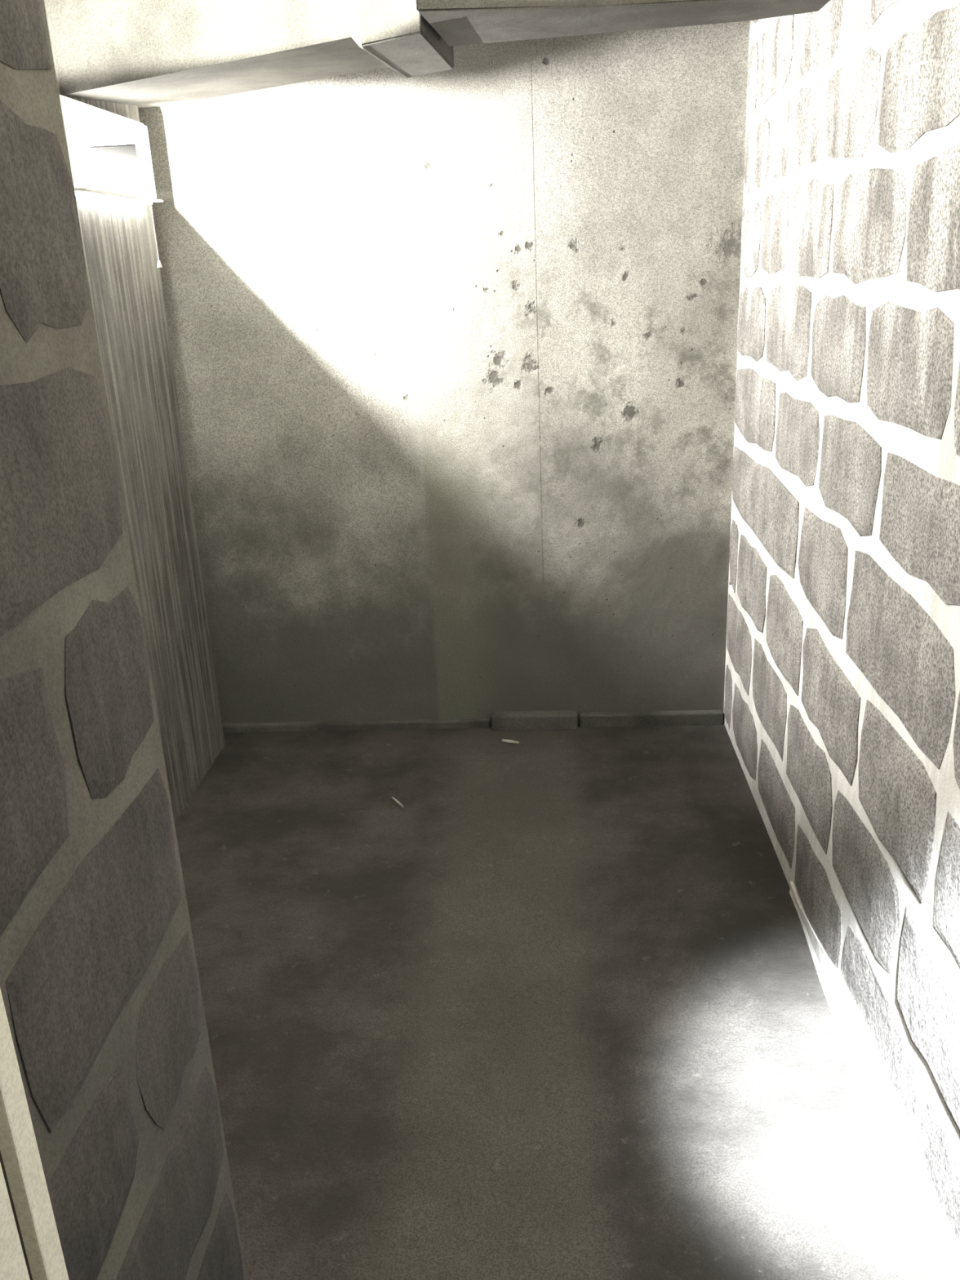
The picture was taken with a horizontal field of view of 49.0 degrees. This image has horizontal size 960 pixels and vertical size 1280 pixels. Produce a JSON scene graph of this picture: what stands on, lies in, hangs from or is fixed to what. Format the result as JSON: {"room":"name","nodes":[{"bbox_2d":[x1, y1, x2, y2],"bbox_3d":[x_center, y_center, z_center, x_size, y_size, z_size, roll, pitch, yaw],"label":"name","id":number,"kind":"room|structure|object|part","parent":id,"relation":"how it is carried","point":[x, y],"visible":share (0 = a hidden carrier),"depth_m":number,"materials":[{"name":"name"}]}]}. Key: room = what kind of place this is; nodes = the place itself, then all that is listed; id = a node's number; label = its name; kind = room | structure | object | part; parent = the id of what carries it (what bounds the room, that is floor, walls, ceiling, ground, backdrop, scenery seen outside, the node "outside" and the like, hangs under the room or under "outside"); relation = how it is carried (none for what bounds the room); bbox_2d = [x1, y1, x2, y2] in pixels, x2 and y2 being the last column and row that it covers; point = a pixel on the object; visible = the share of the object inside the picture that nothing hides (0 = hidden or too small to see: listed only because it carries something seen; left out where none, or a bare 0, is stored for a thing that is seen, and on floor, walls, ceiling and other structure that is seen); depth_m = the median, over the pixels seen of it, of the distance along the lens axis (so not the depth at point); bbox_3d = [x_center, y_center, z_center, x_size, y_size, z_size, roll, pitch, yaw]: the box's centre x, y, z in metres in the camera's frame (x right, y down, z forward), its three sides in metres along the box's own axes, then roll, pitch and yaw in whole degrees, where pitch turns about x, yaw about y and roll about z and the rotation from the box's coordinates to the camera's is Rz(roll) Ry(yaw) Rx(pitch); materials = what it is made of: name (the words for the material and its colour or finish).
{"room":"basement corridor","nodes":[
{"label":"basement corridor","id":0,"kind":"room"},
{"bbox_2d":[0,0,247,1279],"bbox_3d":[-0.911,0.135,0.020,0.974,2.800,2.251,-1,20,4],"label":"wall","id":1,"kind":"structure","parent":0,"point":[100,988],"depth_m":0.97,"materials":[{"name":"grey stone"}]},
{"bbox_2d":[0,988,69,1279],"bbox_3d":[-0.382,0.119,0.593,0.042,2.300,0.233,-1,20,4],"label":"door frame","id":2,"kind":"structure","parent":1,"relation":"attached to","point":[30,1246],"depth_m":0.79,"materials":[{"name":"beige paint"}]},
{"bbox_2d":[44,0,225,822],"bbox_3d":[-1.062,-0.595,2.079,0.244,2.800,2.200,-1,20,4],"label":"wall","id":3,"kind":"structure","parent":0,"point":[118,237],"depth_m":2.87,"materials":[{"name":"wood"}]},
{"bbox_2d":[58,94,163,267],"bbox_3d":[-0.847,-1.104,2.587,0.146,0.359,0.520,-1,20,4],"label":"window","id":4,"kind":"structure","parent":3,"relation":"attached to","point":[109,156],"depth_m":2.50,"materials":[{"name":"white paint"}]},
{"bbox_2d":[62,98,156,198],"bbox_3d":[-0.888,-1.182,2.561,0.010,0.176,0.504,-1,20,4],"label":"diffuser","id":5,"kind":"object","parent":4,"relation":"attached to","point":[98,172],"depth_m":2.49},
{"bbox_3d":[-0.837,-1.181,2.552,0.118,0.003,0.309,-1,20,4],"label":"lamp shade","id":6,"kind":"part","parent":4,"relation":"part of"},
{"bbox_3d":[-0.860,-1.222,2.567,0.070,0.002,0.081,-1,20,4],"label":"lamp shade","id":7,"kind":"part","parent":4,"relation":"part of","materials":[{"name":"white"}]},
{"bbox_3d":[-0.848,-1.064,2.749,0.003,0.156,0.003,-1,20,4],"label":"pull cord","id":8,"kind":"part","parent":4,"relation":"part of","materials":[{"name":"white paint"}]},
{"bbox_3d":[-0.845,-0.990,2.776,0.013,0.018,0.014,-1,20,4],"label":"cord knob","id":9,"kind":"part","parent":4,"relation":"part of","materials":[{"name":"white paint"}]},
{"bbox_2d":[137,20,750,725],"bbox_3d":[-0.065,-1.020,3.144,2.120,2.800,0.209,-1,20,4],"label":"wall","id":10,"kind":"structure","parent":0,"point":[454,352],"depth_m":3.12,"materials":[{"name":"concrete"}]},
{"bbox_3d":[-0.590,-0.928,3.102,0.724,2.600,0.012,-1,20,4],"label":"concrete panel","id":11,"kind":"part","parent":10,"relation":"part of","materials":[{"name":"grey concrete"}]},
{"bbox_3d":[-0.032,-0.941,3.066,0.394,2.600,0.013,-1,20,4],"label":"concrete panel","id":12,"kind":"part","parent":10,"relation":"part of","materials":[{"name":"grey concrete"}]},
{"bbox_2d":[222,709,723,732],"bbox_3d":[-0.051,0.270,3.479,1.686,0.055,0.050,-1,20,4],"label":"baseboard","id":13,"kind":"structure","parent":10,"relation":"attached to","point":[552,719],"depth_m":3.45,"materials":[{"name":"concrete"}]},
{"bbox_3d":[0.453,-0.952,3.036,0.577,2.600,0.012,-1,20,4],"label":"concrete panel","id":14,"kind":"part","parent":10,"relation":"part of","materials":[{"name":"grey concrete"}]},
{"bbox_2d":[174,722,934,1279],"bbox_3d":[-0.190,1.099,1.364,2.000,0.086,5.000,-1,20,4],"label":"floor","id":15,"kind":"structure","parent":0,"point":[559,1010],"depth_m":2.14,"materials":[{"name":"grey concrete"}]},
{"bbox_2d":[391,796,403,808],"bbox_3d":[-0.235,0.464,3.011,0.006,0.008,0.071,-14,23,-30],"label":"splinter","id":16,"kind":"object","parent":15,"relation":"on","point":[396,801],"visible":1,"depth_m":3.01,"materials":[{"name":"beige wood"}]},
{"bbox_2d":[502,738,519,743],"bbox_3d":[0.098,0.323,3.362,0.057,0.007,0.010,4,21,17],"label":"splinter","id":17,"kind":"object","parent":15,"relation":"on","point":[503,740],"visible":1,"depth_m":3.36,"materials":[{"name":"beige wood"}]},
{"bbox_2d":[723,0,959,1244],"bbox_3d":[0.751,-0.298,1.022,0.257,2.800,4.600,-1,20,4],"label":"wall","id":18,"kind":"structure","parent":0,"point":[842,708],"depth_m":1.90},
{"bbox_2d":[789,880,959,1279],"bbox_3d":[0.659,1.023,1.183,0.041,0.123,2.800,-1,20,4],"label":"baseboard","id":19,"kind":"structure","parent":18,"relation":"attached to","point":[922,1207],"depth_m":1.78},
{"bbox_3d":[-0.265,-1.499,0.539,2.270,0.130,4.800,-1,20,4],"label":"ceiling","id":20,"kind":"structure","parent":0,"visible":0},
{"bbox_2d":[45,0,407,108],"bbox_3d":[-0.615,-1.668,2.419,0.914,0.786,0.606,4,21,17],"label":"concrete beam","id":21,"kind":"structure","parent":20,"relation":"attached to","point":[143,54],"depth_m":2.27,"materials":[{"name":"white paint"}]},
{"bbox_2d":[358,0,453,77],"bbox_3d":[-0.169,-1.627,2.186,0.144,0.746,0.503,0,20,8],"label":"concrete beam","id":22,"kind":"structure","parent":20,"relation":"attached to","point":[394,31],"depth_m":2.14,"materials":[{"name":"grey concrete"}]},
{"bbox_2d":[416,0,830,46],"bbox_3d":[0.272,-1.577,1.969,0.794,0.732,0.350,-1,20,4],"label":"concrete beam","id":23,"kind":"structure","parent":20,"relation":"attached to","point":[458,22],"depth_m":2.05,"materials":[{"name":"grey concrete"}]}
]}

